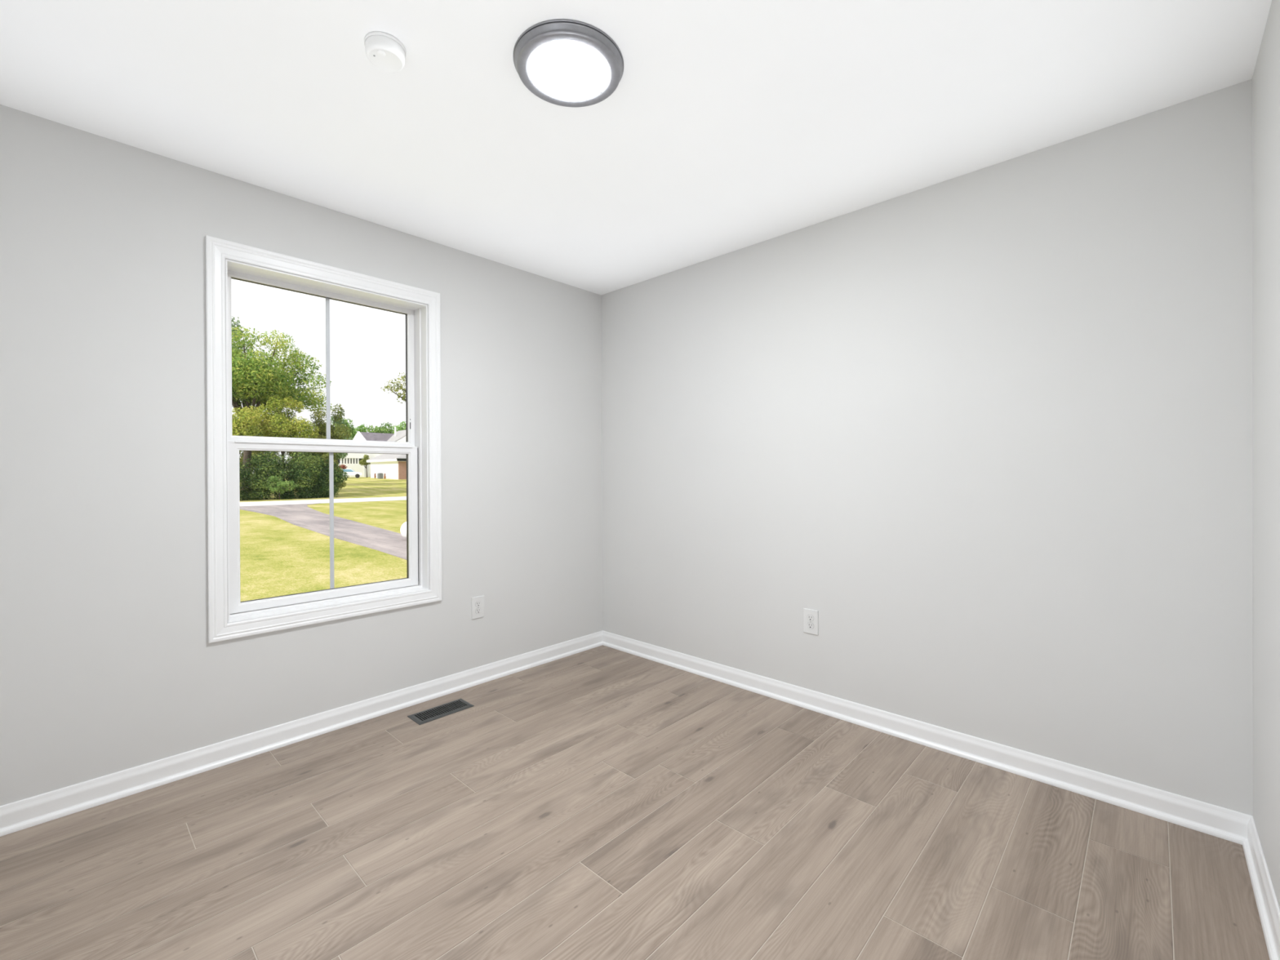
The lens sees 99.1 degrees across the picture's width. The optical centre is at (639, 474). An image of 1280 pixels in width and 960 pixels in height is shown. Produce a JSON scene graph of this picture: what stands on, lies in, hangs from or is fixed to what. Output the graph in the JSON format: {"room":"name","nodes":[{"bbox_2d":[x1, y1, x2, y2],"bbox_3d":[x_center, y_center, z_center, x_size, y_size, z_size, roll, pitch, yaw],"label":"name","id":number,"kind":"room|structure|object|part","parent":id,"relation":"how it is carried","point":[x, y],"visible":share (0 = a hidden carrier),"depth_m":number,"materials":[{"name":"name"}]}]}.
{"room":"empty bedroom","nodes":[
{"label":"empty bedroom","id":0,"kind":"room"},
{"bbox_2d":[0,104,602,805],"bbox_3d":[-1.388,0.125,2.751,0.170,2.740,3.340,0,0,43],"label":"wall","id":1,"kind":"structure","parent":0,"point":[108,664],"depth_m":2.15,"materials":[{"name":"grey paint"}]},
{"bbox_2d":[0,631,602,836],"bbox_3d":[-1.313,1.149,2.687,0.024,0.092,3.100,0,0,43],"label":"baseboard","id":2,"kind":"structure","parent":1,"relation":"attached to","point":[20,815],"depth_m":2.32,"materials":[{"name":"white paint"}]},
{"bbox_2d":[205,235,441,643],"bbox_3d":[-1.480,-0.144,2.640,0.186,1.655,0.998,0,0,43],"label":"window","id":3,"kind":"structure","parent":1,"relation":"in","point":[223,504],"depth_m":2.57,"materials":[{"name":"white paint"}]},
{"bbox_3d":[-1.533,-0.513,2.687,0.036,0.762,0.843,0,0,43],"label":"sash","id":4,"kind":"part","parent":3,"relation":"part of","materials":[{"name":"white plastic"}]},
{"bbox_3d":[-1.500,0.226,2.662,0.036,0.748,0.834,0,0,43],"label":"sash","id":5,"kind":"part","parent":3,"relation":"part of","materials":[{"name":"white plastic"}]},
{"bbox_2d":[471,595,484,619],"bbox_3d":[-0.924,0.758,3.114,0.008,0.123,0.079,0,0,43],"label":"wall outlet","id":6,"kind":"object","parent":1,"relation":"attached to","point":[477,602],"visible":1,"depth_m":3.11,"materials":[{"name":"white plastic"}]},
{"bbox_2d":[475,608,480,613],"bbox_3d":[-0.922,0.778,3.112,0.002,0.028,0.034,0,0,43],"label":"receptacle","id":7,"kind":"object","parent":6,"relation":"attached to","point":[477,610],"depth_m":3.11,"materials":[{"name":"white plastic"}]},
{"bbox_2d":[475,601,480,606],"bbox_3d":[-0.922,0.739,3.112,0.002,0.028,0.034,0,0,43],"label":"receptacle","id":8,"kind":"object","parent":6,"relation":"attached to","point":[477,603],"depth_m":3.11,"materials":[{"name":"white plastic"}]},
{"bbox_2d":[0,644,1269,959],"bbox_3d":[-0.675,1.346,1.198,3.332,0.300,4.640,0,0,43],"label":"floor","id":9,"kind":"structure","parent":0,"point":[602,802],"depth_m":1.72,"materials":[{"name":"plastic"}]},
{"bbox_2d":[407,697,474,724],"bbox_3d":[-1.000,1.190,2.749,0.136,0.006,0.288,0,0,43],"label":"floor vent","id":10,"kind":"object","parent":9,"relation":"in","point":[447,708],"visible":1,"depth_m":2.74,"materials":[{"name":"grey metal"}]},
{"bbox_2d":[413,700,468,720],"bbox_3d":[-1.000,1.189,2.749,0.091,0.004,0.247,0,0,43],"label":"grille","id":11,"kind":"object","parent":10,"relation":"attached to","point":[453,706],"depth_m":2.74,"materials":[{"name":"grey metal"}]},
{"bbox_2d":[0,0,1271,295],"bbox_3d":[-0.688,-1.319,1.190,3.332,0.150,4.640,0,0,43],"label":"ceiling","id":12,"kind":"structure","parent":0,"point":[727,126],"depth_m":1.81,"materials":[{"name":"white paint"}]},
{"bbox_2d":[364,31,406,72],"bbox_3d":[-0.740,-1.223,1.587,0.110,0.043,0.110,0,0,43],"label":"smoke detector","id":13,"kind":"object","parent":12,"relation":"attached to","point":[384,51],"visible":1,"depth_m":1.56,"materials":[{"name":"white plastic"}]},
{"bbox_3d":[-0.740,-1.240,1.587,0.110,0.010,0.110,0,0,43],"label":"plate","id":14,"kind":"part","parent":13,"relation":"part of","materials":[{"name":"white plastic"}]},
{"bbox_2d":[512,18,623,106],"bbox_3d":[-0.215,-1.229,1.659,0.333,0.036,0.333,0,0,43],"label":"light","id":15,"kind":"object","parent":12,"relation":"in","point":[562,62],"visible":1,"depth_m":1.61,"materials":[{"name":"white glass"}]},
{"bbox_2d":[528,41,608,100],"bbox_3d":[-0.215,-1.215,1.659,0.241,0.009,0.241,0,0,43],"label":"diffuser","id":16,"kind":"object","parent":15,"relation":"attached to","point":[558,70],"depth_m":1.64,"materials":[{"name":"white glass"}]},
{"bbox_2d":[600,79,1253,816],"bbox_3d":[0.885,0.114,2.825,3.042,2.740,0.120,0,0,43],"label":"wall","id":17,"kind":"structure","parent":0,"point":[992,425],"depth_m":2.24,"materials":[{"name":"grey paint"}]},
{"bbox_2d":[803,608,818,635],"bbox_3d":[0.863,0.745,2.761,0.079,0.123,0.008,0,0,43],"label":"wall outlet","id":18,"kind":"object","parent":17,"relation":"attached to","point":[811,617],"visible":1,"depth_m":2.76,"materials":[{"name":"white plastic"}]},
{"bbox_2d":[807,622,813,628],"bbox_3d":[0.862,0.764,2.759,0.034,0.028,0.002,0,0,43],"label":"receptacle","id":19,"kind":"object","parent":18,"relation":"attached to","point":[810,625],"depth_m":2.76,"materials":[{"name":"white plastic"}]},
{"bbox_2d":[807,614,813,621],"bbox_3d":[0.862,0.725,2.759,0.034,0.028,0.002,0,0,43],"label":"receptacle","id":20,"kind":"object","parent":18,"relation":"attached to","point":[810,617],"depth_m":2.76,"materials":[{"name":"white plastic"}]},
{"bbox_2d":[602,630,1252,844],"bbox_3d":[0.840,1.138,2.775,3.042,0.092,0.024,0,0,43],"label":"baseboard","id":21,"kind":"structure","parent":17,"relation":"attached to","point":[1231,825],"depth_m":2.24,"materials":[{"name":"white paint"}]},
{"bbox_2d":[1252,0,1279,908],"bbox_3d":[0.935,0.121,0.569,0.120,2.740,3.340,0,0,43],"label":"wall","id":22,"kind":"structure","parent":0,"point":[1266,75],"depth_m":1.51,"materials":[{"name":"grey paint"}]},
{"bbox_2d":[1242,816,1279,959],"bbox_3d":[0.887,1.145,0.621,0.024,0.092,3.100,0,0,43],"label":"baseboard","id":23,"kind":"structure","parent":22,"relation":"attached to","point":[1267,904],"depth_m":1.49,"materials":[{"name":"white paint"}]},
{"label":"outside","id":24,"kind":"structure","parent":0,"visible":0},
{"bbox_2d":[240,502,406,559],"bbox_3d":[-11.639,1.997,22.750,5.091,0.065,34.874,0,0,-43],"label":"driveway","id":25,"kind":"structure","parent":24,"point":[392,543],"depth_m":20.15,"materials":[{"name":"grey concrete"}]},
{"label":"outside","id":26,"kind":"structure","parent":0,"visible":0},
{"bbox_2d":[240,476,406,601],"bbox_3d":[-74.040,0.826,100.555,280.000,2.400,280.000,0,0,43],"label":"lawn","id":27,"kind":"structure","parent":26,"point":[278,557],"depth_m":14.27,"materials":[{"name":"green plant"}]},
{"bbox_2d":[231,315,247,353],"bbox_3d":[-40.170,-7.062,51.986,5.838,17.067,6.198,0,0,-19],"label":"tree","id":28,"kind":"object","parent":27,"relation":"on","point":[233,321],"visible":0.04,"depth_m":52.75,"materials":[{"name":"green plant"}]},
{"bbox_2d":[239,458,257,500],"bbox_3d":[-31.397,0.044,41.283,3.176,4.321,4.008,0,0,43],"label":"bush","id":29,"kind":"object","parent":27,"relation":"on","point":[243,485],"visible":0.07,"depth_m":41.55,"materials":[{"name":"green plant"}]},
{"bbox_2d":[231,405,266,454],"bbox_3d":[-31.964,-1.753,43.016,4.540,7.476,4.128,0,0,43],"label":"bushy tree","id":30,"kind":"object","parent":27,"relation":"on","point":[246,424],"visible":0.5,"depth_m":42.58,"materials":[{"name":"green plant"}]},
{"bbox_2d":[239,433,281,484],"bbox_3d":[-34.956,-1.618,49.848,3.783,6.606,2.988,0,0,-13],"label":"bush","id":31,"kind":"object","parent":27,"relation":"on","point":[254,452],"visible":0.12,"depth_m":49.26,"materials":[{"name":"green plant"}]},
{"bbox_2d":[239,451,292,500],"bbox_3d":[-29.530,0.141,42.887,3.131,4.113,3.835,0,0,43],"label":"bush","id":32,"kind":"object","parent":27,"relation":"on","point":[268,468],"visible":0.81,"depth_m":42.58,"materials":[{"name":"green plant"}]},
{"bbox_2d":[262,475,297,499],"bbox_3d":[-28.092,1.049,42.737,1.150,1.952,2.421,0,0,43],"label":"bush","id":33,"kind":"object","parent":27,"relation":"on","point":[284,484],"visible":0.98,"depth_m":42.59,"materials":[{"name":"green plant"}]},
{"bbox_2d":[231,326,332,492],"bbox_3d":[-32.268,-5.265,47.286,8.359,14.265,10.052,0,0,43],"label":"broadleaf tree","id":34,"kind":"object","parent":27,"relation":"on","point":[255,380],"visible":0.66,"depth_m":46.01,"materials":[{"name":"green plant"}]},
{"bbox_2d":[254,395,319,479],"bbox_3d":[-29.598,-2.294,45.696,3.756,8.512,4.680,0,0,43],"label":"bushy tree","id":35,"kind":"object","parent":27,"relation":"on","point":[280,425],"visible":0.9,"depth_m":45.04,"materials":[{"name":"green plant"}]},
{"bbox_2d":[284,431,308,479],"bbox_3d":[-32.433,-1.321,52.525,3.332,5.972,3.749,0,0,43],"label":"bush","id":36,"kind":"object","parent":27,"relation":"on","point":[286,452],"visible":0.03,"depth_m":51.58,"materials":[{"name":"green plant"}]},
{"bbox_2d":[280,452,328,498],"bbox_3d":[-27.700,0.119,45.024,3.040,4.299,3.823,0,0,43],"label":"bush","id":37,"kind":"object","parent":27,"relation":"on","point":[300,474],"visible":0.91,"depth_m":44.38,"materials":[{"name":"green plant"}]},
{"bbox_2d":[298,452,342,487],"bbox_3d":[-30.814,-1.003,52.336,3.218,5.446,3.783,0,0,43],"label":"bush","id":38,"kind":"object","parent":27,"relation":"on","point":[313,454],"visible":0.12,"depth_m":51.28,"materials":[{"name":"green plant"}]},
{"bbox_2d":[306,458,349,497],"bbox_3d":[-26.661,0.423,46.395,3.404,3.598,3.227,0,0,-24],"label":"bush","id":39,"kind":"object","parent":27,"relation":"on","point":[325,486],"visible":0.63,"depth_m":45.81,"materials":[{"name":"green plant"}]},
{"bbox_2d":[308,404,351,462],"bbox_3d":[-27.787,-2.246,48.275,3.151,8.364,3.814,0,0,43],"label":"bushy tree","id":40,"kind":"object","parent":27,"relation":"on","point":[321,424],"visible":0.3,"depth_m":48.09,"materials":[{"name":"green plant"}]},
{"bbox_2d":[320,452,346,488],"bbox_3d":[-26.501,0.001,47.094,1.841,3.936,2.007,0,0,43],"label":"shrub","id":41,"kind":"object","parent":27,"relation":"on","point":[326,456],"visible":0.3,"depth_m":46.76,"materials":[{"name":"green plant"}]},
{"bbox_2d":[330,411,353,461],"bbox_3d":[-36.798,-3.416,66.824,2.828,8.892,3.046,0,0,43],"label":"tree","id":42,"kind":"object","parent":27,"relation":"on","point":[344,455],"visible":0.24,"depth_m":66.89,"materials":[{"name":"green plant"}]},
{"bbox_2d":[338,464,346,468],"bbox_3d":[-45.736,-0.518,83.909,1.288,2.103,1.257,0,0,43],"label":"shrub","id":43,"kind":"object","parent":27,"relation":"on","point":[343,466],"visible":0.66,"depth_m":83.64,"materials":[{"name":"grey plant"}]},
{"bbox_2d":[332,417,355,439],"bbox_3d":[-53.037,-4.905,97.577,6.272,10.438,5.489,0,0,43],"label":"tree","id":44,"kind":"object","parent":27,"relation":"on","point":[347,424],"visible":0.06,"depth_m":97.71,"materials":[{"name":"green plant"}]},
{"bbox_2d":[342,468,362,477],"bbox_3d":[-43.519,-0.147,81.346,3.885,1.360,1.760,0,0,-27],"label":"parked car","id":45,"kind":"object","parent":27,"relation":"on","point":[350,472],"visible":0.48,"depth_m":80.89,"materials":[{"name":"white paint"}]},
{"bbox_2d":[352,423,370,438],"bbox_3d":[-55.793,-4.887,106.885,6.022,10.114,7.090,0,0,43],"label":"tree","id":46,"kind":"object","parent":27,"relation":"on","point":[361,428],"visible":0.05,"depth_m":106.98,"materials":[{"name":"green plant"}]},
{"bbox_2d":[359,454,370,477],"bbox_3d":[-42.823,-1.320,85.127,1.771,3.720,1.852,0,0,43],"label":"shrub","id":47,"kind":"object","parent":27,"relation":"on","point":[363,461],"visible":0.89,"depth_m":84.74,"materials":[{"name":"green plant"}]},
{"bbox_2d":[335,426,405,477],"bbox_3d":[-42.710,-3.748,94.007,11.050,8.700,19.200,0,0,43],"label":"house","id":48,"kind":"structure","parent":27,"relation":"on","point":[352,460],"depth_m":89.77,"materials":[{"name":"white"}]},
{"bbox_3d":[-44.266,-0.598,88.358,0.090,2.050,0.700,0,0,43],"label":"door","id":49,"kind":"part","parent":48,"relation":"part of","materials":[{"name":"white"}]},
{"bbox_2d":[367,422,393,433],"bbox_3d":[-48.872,-4.838,102.956,6.447,10.197,5.890,0,0,43],"label":"tree","id":50,"kind":"object","parent":27,"relation":"on","point":[377,429],"visible":0.2,"depth_m":102.02,"materials":[{"name":"green plant"}]},
{"bbox_2d":[377,472,383,478],"bbox_3d":[-37.872,0.206,79.615,0.720,0.840,0.600,0,0,43],"label":"condenser unit","id":51,"kind":"object","parent":27,"relation":"on","point":[380,475],"visible":0.97,"depth_m":79.40,"materials":[{"name":"grey metal"}]},
{"bbox_2d":[366,453,406,479],"bbox_3d":[-34.905,-1.826,83.398,11.050,5.350,9.100,0,0,43],"label":"garage","id":52,"kind":"structure","parent":27,"relation":"on","point":[393,465],"depth_m":79.09,"materials":[{"name":"white"}]},
{"bbox_2d":[380,372,405,403],"bbox_3d":[-11.637,-3.341,35.206,5.131,10.705,9.522,0,0,43],"label":"tree","id":53,"kind":"object","parent":27,"relation":"on","point":[397,385],"visible":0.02,"depth_m":32.53,"materials":[{"name":"green plant"}]},
{"bbox_2d":[391,420,405,433],"bbox_3d":[-49.097,-5.456,113.643,6.361,11.152,6.818,0,0,43],"label":"tree","id":54,"kind":"object","parent":27,"relation":"on","point":[398,428],"visible":0.06,"depth_m":111.94,"materials":[{"name":"green plant"}]},
{"bbox_2d":[400,521,406,538],"bbox_3d":[-6.513,1.620,16.698,0.540,0.680,1.586,0,0,43],"label":"propane tank","id":55,"kind":"object","parent":27,"relation":"on","point":[403,528],"visible":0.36,"depth_m":16.09,"materials":[{"name":"white metal"}]},
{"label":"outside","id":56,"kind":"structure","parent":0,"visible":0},
{"bbox_2d":[240,496,406,506],"bbox_3d":[-16.888,1.944,46.886,6.200,0.070,280.000,0,0,43],"label":"road","id":57,"kind":"structure","parent":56,"point":[397,498],"depth_m":39.59,"materials":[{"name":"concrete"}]}
]}

